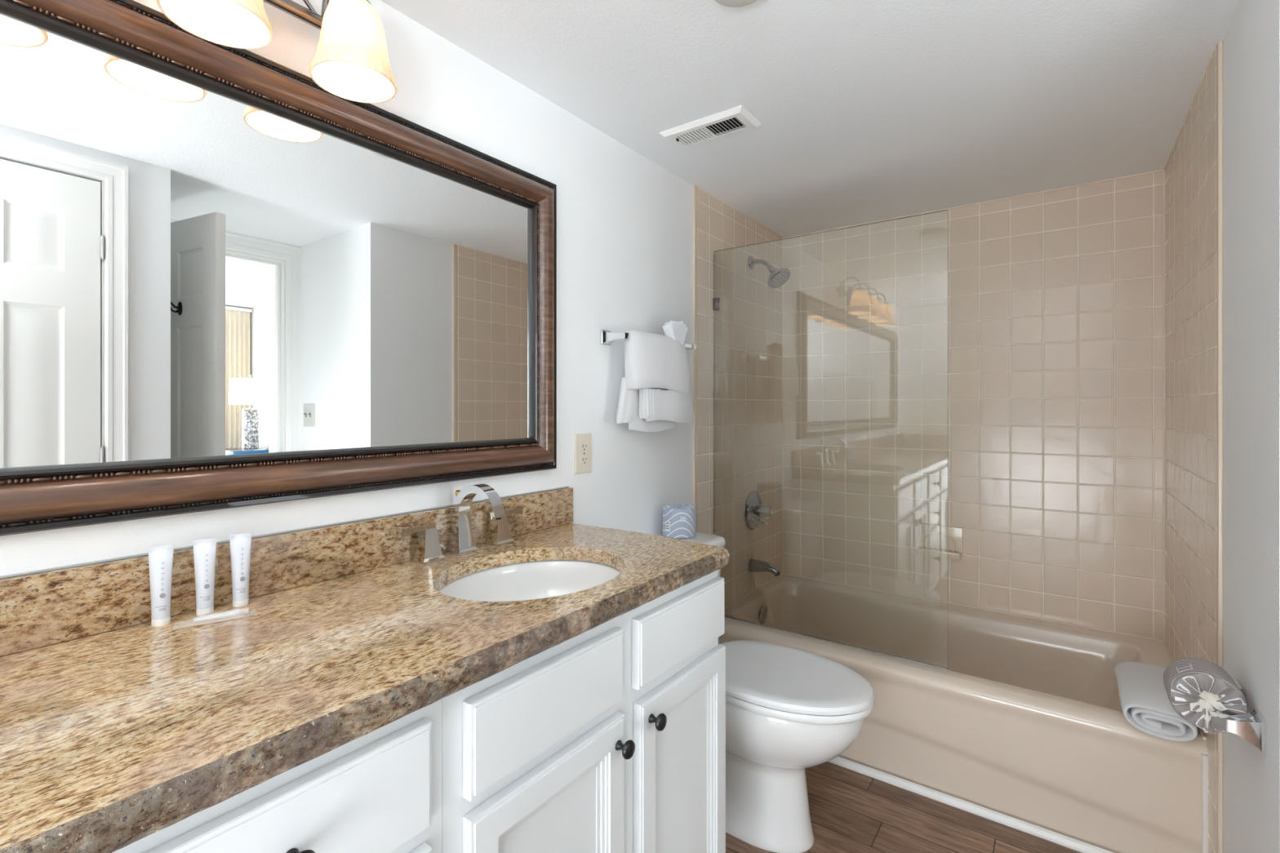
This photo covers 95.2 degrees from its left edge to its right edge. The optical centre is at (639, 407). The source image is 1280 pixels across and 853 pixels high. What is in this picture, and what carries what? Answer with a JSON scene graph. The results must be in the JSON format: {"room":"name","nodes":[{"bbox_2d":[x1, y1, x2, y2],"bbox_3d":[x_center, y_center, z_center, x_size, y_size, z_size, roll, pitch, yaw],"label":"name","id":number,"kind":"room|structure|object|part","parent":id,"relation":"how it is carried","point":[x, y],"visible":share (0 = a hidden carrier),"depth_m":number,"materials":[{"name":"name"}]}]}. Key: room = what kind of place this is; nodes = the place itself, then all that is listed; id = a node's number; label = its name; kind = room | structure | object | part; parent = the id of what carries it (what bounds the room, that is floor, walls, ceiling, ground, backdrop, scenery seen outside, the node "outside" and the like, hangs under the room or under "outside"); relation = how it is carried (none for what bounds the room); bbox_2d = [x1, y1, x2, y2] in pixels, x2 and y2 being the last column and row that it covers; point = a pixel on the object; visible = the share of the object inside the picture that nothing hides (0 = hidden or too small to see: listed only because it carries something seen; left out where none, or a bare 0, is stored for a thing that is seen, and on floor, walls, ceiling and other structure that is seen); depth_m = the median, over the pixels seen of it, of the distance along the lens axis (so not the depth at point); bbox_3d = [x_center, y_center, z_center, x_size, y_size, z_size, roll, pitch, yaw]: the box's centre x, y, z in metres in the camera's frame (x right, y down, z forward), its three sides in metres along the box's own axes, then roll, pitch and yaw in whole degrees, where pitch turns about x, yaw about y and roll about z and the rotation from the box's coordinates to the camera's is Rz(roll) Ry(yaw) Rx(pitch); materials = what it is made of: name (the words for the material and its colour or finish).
{"room":"bathroom","nodes":[
{"label":"bathroom","id":0,"kind":"room"},
{"bbox_2d":[0,0,782,607],"bbox_3d":[-0.476,0.181,1.387,0.108,2.058,4.120,0,0,36],"label":"wall","id":1,"kind":"structure","parent":0,"point":[624,221],"depth_m":1.83,"materials":[{"name":"white paint"}]},
{"bbox_2d":[156,0,397,103],"bbox_3d":[-0.713,-0.681,0.798,0.218,0.228,0.804,0,0,36],"label":"vanity light","id":2,"kind":"object","parent":1,"relation":"attached to","point":[350,61],"visible":1,"depth_m":0.97,"materials":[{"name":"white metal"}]},
{"bbox_3d":[-0.620,-0.637,0.858,0.139,0.140,0.139,0,0,36],"label":"lamp shade","id":3,"kind":"part","parent":2,"relation":"part of","materials":[{"name":"white glass"}]},
{"bbox_3d":[-0.543,-0.743,1.056,0.120,0.100,0.091,0,0,36],"label":"arm","id":4,"kind":"part","parent":2,"relation":"part of","materials":[{"name":"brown metal"}]},
{"bbox_3d":[-0.499,-0.637,1.024,0.139,0.140,0.139,0,0,36],"label":"lamp shade","id":5,"kind":"part","parent":2,"relation":"part of","materials":[{"name":"white glass"}]},
{"bbox_2d":[0,0,556,536],"bbox_3d":[-0.863,-0.222,0.741,0.044,0.783,2.151,0,0,36],"label":"framed mirror","id":6,"kind":"object","parent":1,"relation":"attached to","point":[228,278],"visible":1,"depth_m":0.99,"materials":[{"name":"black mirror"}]},
{"bbox_2d":[0,485,573,656],"bbox_3d":[-0.916,0.278,0.690,0.021,0.103,2.436,0,0,36],"label":"backsplash","id":7,"kind":"structure","parent":1,"relation":"attached to","point":[39,608],"depth_m":0.98,"materials":[{"name":"brown stone"}]},
{"bbox_2d":[573,433,591,474],"bbox_3d":[-0.167,0.137,1.726,0.008,0.117,0.074,0,0,36],"label":"wall outlet","id":8,"kind":"object","parent":1,"relation":"attached to","point":[582,442],"visible":1,"depth_m":1.72,"materials":[{"name":"beige plastic"}]},
{"bbox_2d":[580,442,588,451],"bbox_3d":[-0.164,0.117,1.725,0.002,0.027,0.034,0,0,36],"label":"receptacle","id":9,"kind":"object","parent":8,"relation":"attached to","point":[584,446],"depth_m":1.72,"materials":[{"name":"beige plastic"}]},
{"bbox_2d":[580,455,588,465],"bbox_3d":[-0.164,0.157,1.725,0.002,0.027,0.034,0,0,36],"label":"receptacle","id":10,"kind":"object","parent":8,"relation":"attached to","point":[584,459],"depth_m":1.72,"materials":[{"name":"beige plastic"}]},
{"bbox_2d":[600,329,696,350],"bbox_3d":[0.043,-0.215,1.948,0.086,0.044,0.444,0,0,36],"label":"towel bar","id":11,"kind":"object","parent":1,"relation":"attached to","point":[606,337],"visible":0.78,"depth_m":1.79,"materials":[{"name":"silver metal"}]},
{"bbox_3d":[-0.074,-0.215,1.787,0.086,0.044,0.044,0,0,36],"label":"post","id":12,"kind":"part","parent":11,"relation":"part of","materials":[{"name":"silver metal"}]},
{"bbox_2d":[616,329,693,431],"bbox_3d":[0.061,-0.077,1.900,0.088,0.316,0.378,0,0,36],"label":"hand towel","id":13,"kind":"object","parent":11,"relation":"hanging from","point":[655,395],"visible":1,"depth_m":1.83,"materials":[{"name":"white fabric"}]},
{"bbox_2d":[662,320,688,344],"bbox_3d":[0.122,-0.241,1.970,0.036,0.102,0.113,0,0,36],"label":"cloth","id":14,"kind":"object","parent":13,"relation":"in","point":[677,331],"visible":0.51,"depth_m":1.95,"materials":[{"name":"white fabric"}]},
{"bbox_3d":[0.161,-0.215,2.110,0.086,0.044,0.044,0,0,36],"label":"post","id":15,"kind":"part","parent":11,"relation":"part of","materials":[{"name":"silver metal"}]},
{"bbox_2d":[744,490,772,529],"bbox_3d":[0.548,0.467,2.624,0.090,0.176,0.176,0,0,36],"label":"shower valve","id":16,"kind":"object","parent":1,"relation":"attached to","point":[754,510],"visible":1,"depth_m":2.62,"materials":[{"name":"silver metal"}]},
{"bbox_3d":[0.542,0.520,2.628,0.067,0.015,0.012,0,0,36],"label":"lever","id":17,"kind":"part","parent":16,"relation":"part of","materials":[{"name":"silver metal"}]},
{"bbox_3d":[0.565,0.467,2.611,0.048,0.020,0.020,0,0,36],"label":"handle stem","id":18,"kind":"part","parent":16,"relation":"part of","materials":[{"name":"silver metal"}]},
{"bbox_2d":[747,558,780,576],"bbox_3d":[0.554,0.712,2.591,0.138,0.060,0.056,0,0,36],"label":"tub spout","id":19,"kind":"object","parent":1,"relation":"attached to","point":[754,565],"visible":1,"depth_m":2.58,"materials":[{"name":"silver metal"}]},
{"bbox_2d":[747,256,790,288],"bbox_3d":[0.568,-0.600,2.571,0.183,0.157,0.110,0,0,36],"label":"shower","id":20,"kind":"object","parent":1,"relation":"attached to","point":[778,277],"visible":1,"depth_m":2.55,"materials":[{"name":"silver metal"}]},
{"bbox_3d":[0.544,-0.628,2.598,0.110,0.064,0.019,0,0,36],"label":"shower arm","id":21,"kind":"part","parent":20,"relation":"part of","materials":[{"name":"silver metal"}]},
{"bbox_2d":[380,0,1239,237],"bbox_3d":[0.360,-0.888,0.715,2.250,0.080,4.220,0,0,36],"label":"ceiling","id":22,"kind":"structure","parent":0,"point":[867,110],"depth_m":1.52,"materials":[{"name":"white paint"}]},
{"bbox_2d":[659,105,761,149],"bbox_3d":[0.212,-0.838,1.777,0.280,0.020,0.132,0,0,36],"label":"ceiling vent","id":23,"kind":"object","parent":22,"relation":"in","point":[712,125],"visible":1,"depth_m":1.76,"materials":[{"name":"white paint"}]},
{"bbox_3d":[0.170,-0.844,1.808,0.105,0.001,0.076,0,0,36],"label":"damper plate","id":24,"kind":"part","parent":23,"relation":"part of","materials":[{"name":"grey"}]},
{"bbox_2d":[715,0,756,7],"bbox_3d":[0.194,-0.831,1.149,0.124,0.034,0.124,0,0,36],"label":"smoke detector","id":25,"kind":"object","parent":22,"relation":"attached to","point":[733,3],"visible":1,"depth_m":1.19,"materials":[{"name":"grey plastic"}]},
{"bbox_2d":[725,761,1081,852],"bbox_3d":[0.474,1.240,0.694,2.260,0.060,4.120,0,0,36],"label":"floor","id":26,"kind":"structure","parent":0,"point":[851,811],"depth_m":1.69,"materials":[{"name":"brown wood"}]},
{"bbox_2d":[112,698,441,852],"bbox_3d":[-0.552,0.791,0.738,0.542,0.838,0.390,0,0,36],"label":"drawer","id":27,"kind":"object","parent":26,"relation":"on","point":[380,791],"visible":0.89,"depth_m":0.65,"materials":[{"name":"white paint"}]},
{"bbox_3d":[-0.345,0.460,0.588,0.032,0.032,0.032,0,0,36],"label":"knob","id":28,"kind":"part","parent":27,"relation":"part of","materials":[{"name":"black metal"}]},
{"bbox_3d":[-0.365,0.632,0.603,0.020,0.156,0.335,0,0,36],"label":"drawer","id":29,"kind":"part","parent":27,"relation":"part of","materials":[{"name":"white paint"}]},
{"bbox_2d":[441,569,725,852],"bbox_3d":[-0.214,0.791,1.201,0.542,0.838,0.755,0,0,36],"label":"vanity cabinet","id":30,"kind":"object","parent":26,"relation":"on","point":[611,737],"visible":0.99,"depth_m":1.01,"materials":[{"name":"white paint"}]},
{"bbox_3d":[-0.134,0.463,0.920,0.020,0.130,0.334,0,0,36],"label":"false drawer","id":31,"kind":"part","parent":30,"relation":"part of","materials":[{"name":"white paint"}]},
{"bbox_3d":[-0.132,0.822,0.922,0.020,0.536,0.338,0,0,36],"label":"door","id":32,"kind":"part","parent":30,"relation":"part of","materials":[{"name":"white paint"}]},
{"bbox_3d":[-0.026,0.598,1.025,0.032,0.032,0.032,0,0,36],"label":"knob","id":33,"kind":"part","parent":30,"relation":"part of","materials":[{"name":"black metal"}]},
{"bbox_3d":[0.033,0.594,1.107,0.032,0.032,0.032,0,0,36],"label":"knob","id":34,"kind":"part","parent":30,"relation":"part of","materials":[{"name":"black metal"}]},
{"bbox_3d":[0.092,0.463,1.230,0.020,0.130,0.338,0,0,36],"label":"false drawer","id":35,"kind":"part","parent":30,"relation":"part of","materials":[{"name":"white paint"}]},
{"bbox_3d":[0.095,0.824,1.234,0.020,0.532,0.338,0,0,36],"label":"door","id":36,"kind":"part","parent":30,"relation":"part of","materials":[{"name":"white paint"}]},
{"bbox_2d":[659,532,874,852],"bbox_3d":[0.308,0.825,1.737,0.738,0.770,0.426,0,0,36],"label":"toilet","id":37,"kind":"object","parent":26,"relation":"on","point":[789,711],"visible":0.52,"depth_m":1.59,"materials":[{"name":"white ceramic"}]},
{"bbox_2d":[662,503,696,538],"bbox_3d":[0.134,0.389,2.005,0.115,0.100,0.116,0,0,36],"label":"toilet paper roll","id":38,"kind":"object","parent":37,"relation":"on","point":[679,520],"visible":1,"depth_m":1.96,"materials":[{"name":"blue paper"}]},
{"bbox_3d":[0.096,0.457,1.891,0.214,0.034,0.426,0,0,36],"label":"tank lid","id":39,"kind":"part","parent":37,"relation":"part of","materials":[{"name":"white ceramic"}]},
{"bbox_3d":[0.373,1.004,1.689,0.524,0.412,0.352,0,0,36],"label":"bowl","id":40,"kind":"part","parent":37,"relation":"part of","materials":[{"name":"white ceramic"}]},
{"bbox_3d":[0.405,0.762,1.666,0.496,0.024,0.364,0,0,36],"label":"lid","id":41,"kind":"part","parent":37,"relation":"part of","materials":[{"name":"white plastic"}]},
{"bbox_3d":[0.406,0.787,1.665,0.490,0.022,0.362,0,0,36],"label":"seat","id":42,"kind":"part","parent":37,"relation":"part of","materials":[{"name":"white plastic"}]},
{"bbox_2d":[718,574,1207,852],"bbox_3d":[1.063,1.023,2.191,1.440,0.374,0.779,0,0,36],"label":"bathtub","id":43,"kind":"object","parent":26,"relation":"on","point":[1025,721],"visible":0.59,"depth_m":1.84,"materials":[{"name":"beige ceramic"}]},
{"bbox_2d":[712,209,947,669],"bbox_3d":[0.637,0.104,2.110,0.847,1.463,0.020,0,0,36],"label":"glass screen","id":44,"kind":"object","parent":43,"relation":"on","point":[716,301],"visible":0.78,"depth_m":2.13,"materials":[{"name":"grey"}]},
{"bbox_2d":[828,756,1113,852],"bbox_3d":[0.825,1.199,1.870,1.442,0.022,0.014,0,0,36],"label":"baseboard","id":45,"kind":"structure","parent":43,"relation":"attached to","point":[1067,842],"depth_m":1.74,"materials":[{"name":"white paint"}]},
{"bbox_2d":[1114,662,1208,741],"bbox_3d":[1.420,0.800,1.605,0.169,0.092,0.285,0,0,36],"label":"rolled towel","id":46,"kind":"object","parent":43,"relation":"on","point":[1145,704],"visible":0.8,"depth_m":1.53,"materials":[{"name":"white fabric"}]},
{"bbox_3d":[-1.048,0.791,0.057,0.542,0.838,1.292,0,0,36],"label":"vanity cabinet","id":47,"kind":"object","parent":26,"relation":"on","visible":0},
{"bbox_2d":[0,523,729,852],"bbox_3d":[-0.712,0.418,0.539,0.524,0.176,2.470,0,0,36],"label":"countertop","id":48,"kind":"structure","parent":47,"relation":"on","point":[110,740],"depth_m":0.73,"materials":[{"name":"brown stone"}]},
{"bbox_2d":[147,544,173,626],"bbox_3d":[-0.726,0.270,0.887,0.026,0.119,0.024,0,0,14],"label":"toiletry tube","id":49,"kind":"object","parent":48,"relation":"on","point":[160,557],"visible":1,"depth_m":0.88,"materials":[{"name":"white plastic"}]},
{"bbox_2d":[192,537,217,616],"bbox_3d":[-0.693,0.270,0.932,0.026,0.119,0.024,0,0,14],"label":"toiletry tube","id":50,"kind":"object","parent":48,"relation":"on","point":[204,550],"visible":1,"depth_m":0.93,"materials":[{"name":"white plastic"}]},
{"bbox_2d":[193,608,248,622],"bbox_3d":[-0.656,0.324,0.905,0.104,0.010,0.034,0,0,-37],"label":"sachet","id":51,"kind":"object","parent":48,"relation":"on","point":[245,611],"visible":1,"depth_m":0.91,"materials":[{"name":"white plastic"}]},
{"bbox_2d":[229,533,251,607],"bbox_3d":[-0.663,0.270,0.972,0.026,0.119,0.024,0,0,16],"label":"toiletry tube","id":52,"kind":"object","parent":48,"relation":"on","point":[240,544],"visible":1,"depth_m":0.97,"materials":[{"name":"white plastic"}]},
{"bbox_2d":[395,484,522,564],"bbox_3d":[-0.359,0.251,1.309,0.158,0.158,0.331,0,0,36],"label":"faucet","id":53,"kind":"object","parent":48,"relation":"on","point":[428,550],"visible":1,"depth_m":1.31,"materials":[{"name":"silver metal"}]},
{"bbox_3d":[-0.473,0.259,1.237,0.025,0.019,0.081,0,0,36],"label":"lever","id":54,"kind":"part","parent":53,"relation":"part of","materials":[{"name":"silver metal"}]},
{"bbox_3d":[-0.457,0.295,1.259,0.052,0.070,0.054,0,0,36],"label":"handle","id":55,"kind":"part","parent":53,"relation":"part of","materials":[{"name":"silver metal"}]},
{"bbox_3d":[-0.417,0.260,1.349,0.017,0.139,0.017,0,0,36],"label":"lift rod","id":56,"kind":"part","parent":53,"relation":"part of","materials":[{"name":"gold metal"}]},
{"bbox_3d":[-0.362,0.251,1.301,0.154,0.158,0.052,0,0,36],"label":"spout","id":57,"kind":"part","parent":53,"relation":"part of","materials":[{"name":"silver metal"}]},
{"bbox_3d":[-0.342,0.295,1.417,0.052,0.070,0.054,0,0,36],"label":"handle","id":58,"kind":"part","parent":53,"relation":"part of","materials":[{"name":"silver metal"}]},
{"bbox_3d":[-0.326,0.259,1.439,0.025,0.019,0.081,0,0,36],"label":"lever","id":59,"kind":"part","parent":53,"relation":"part of","materials":[{"name":"silver metal"}]},
{"bbox_2d":[438,560,621,601],"bbox_3d":[-0.214,0.431,1.185,0.362,0.144,0.432,0,0,36],"label":"sink basin","id":60,"kind":"object","parent":48,"relation":"in","point":[498,580],"depth_m":1.34,"materials":[{"name":"white ceramic"}]},
{"bbox_2d":[783,171,1163,639],"bbox_3d":[1.323,0.031,2.548,1.448,1.758,0.100,0,0,36],"label":"wall","id":61,"kind":"structure","parent":0,"point":[993,371],"depth_m":2.40,"materials":[{"name":"tile"}]},
{"bbox_2d":[917,522,963,559],"bbox_3d":[1.273,0.569,2.487,0.173,0.126,0.056,0,0,36],"label":"soap dish","id":62,"kind":"object","parent":61,"relation":"attached to","point":[936,540],"visible":1,"depth_m":2.49,"materials":[{"name":"beige ceramic"}]},
{"bbox_2d":[917,546,962,559],"bbox_3d":[1.271,0.619,2.484,0.166,0.026,0.048,0,0,36],"label":"tray","id":63,"kind":"object","parent":62,"relation":"on","point":[954,553],"depth_m":2.47,"materials":[{"name":"beige ceramic"}]},
{"bbox_2d":[697,55,1212,740],"bbox_3d":[1.047,-0.004,2.169,1.444,1.688,0.838,0,0,36],"label":"trim","id":64,"kind":"structure","parent":61,"relation":"attached to","point":[1202,734],"depth_m":2.28,"materials":[{"name":"beige tile"}]},
{"bbox_2d":[1164,0,1279,852],"bbox_3d":[1.795,0.181,1.377,0.710,2.058,1.460,0,0,36],"label":"wall","id":65,"kind":"structure","parent":0,"point":[1251,39],"depth_m":1.29,"materials":[{"name":"white paint"}]},
{"bbox_2d":[1200,753,1208,852],"bbox_3d":[1.408,1.027,1.456,0.015,0.326,0.016,0,0,14],"label":"trim","id":66,"kind":"structure","parent":65,"relation":"attached to","point":[1204,757],"depth_m":1.45,"materials":[{"name":"white"}]},
{"bbox_2d":[1207,678,1266,753],"bbox_3d":[1.164,0.598,1.161,0.070,0.056,0.208,0,0,36],"label":"toilet paper holder","id":67,"kind":"object","parent":65,"relation":"attached to","point":[1251,726],"visible":0.56,"depth_m":1.09,"materials":[{"name":"silver metal"}]},
{"bbox_2d":[1163,657,1247,732],"bbox_3d":[1.137,0.578,1.181,0.115,0.115,0.113,0,0,36],"label":"toilet paper roll","id":68,"kind":"object","parent":67,"relation":"on","point":[1193,686],"visible":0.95,"depth_m":1.15,"materials":[{"name":"white paper"}]},
{"bbox_2d":[1177,664,1191,671],"bbox_3d":[1.104,0.529,1.187,0.019,0.012,0.024,0,0,36],"label":"print","id":69,"kind":"object","parent":68,"relation":"on","point":[1180,668],"depth_m":1.18,"materials":[{"name":"grey"}]},
{"bbox_3d":[1.120,0.598,1.099,0.070,0.056,0.056,0,0,36],"label":"post","id":70,"kind":"part","parent":67,"relation":"part of","materials":[{"name":"silver metal"}]},
{"bbox_3d":[1.209,0.598,1.222,0.070,0.056,0.056,0,0,36],"label":"post","id":71,"kind":"part","parent":67,"relation":"part of","materials":[{"name":"silver metal"}]}
]}

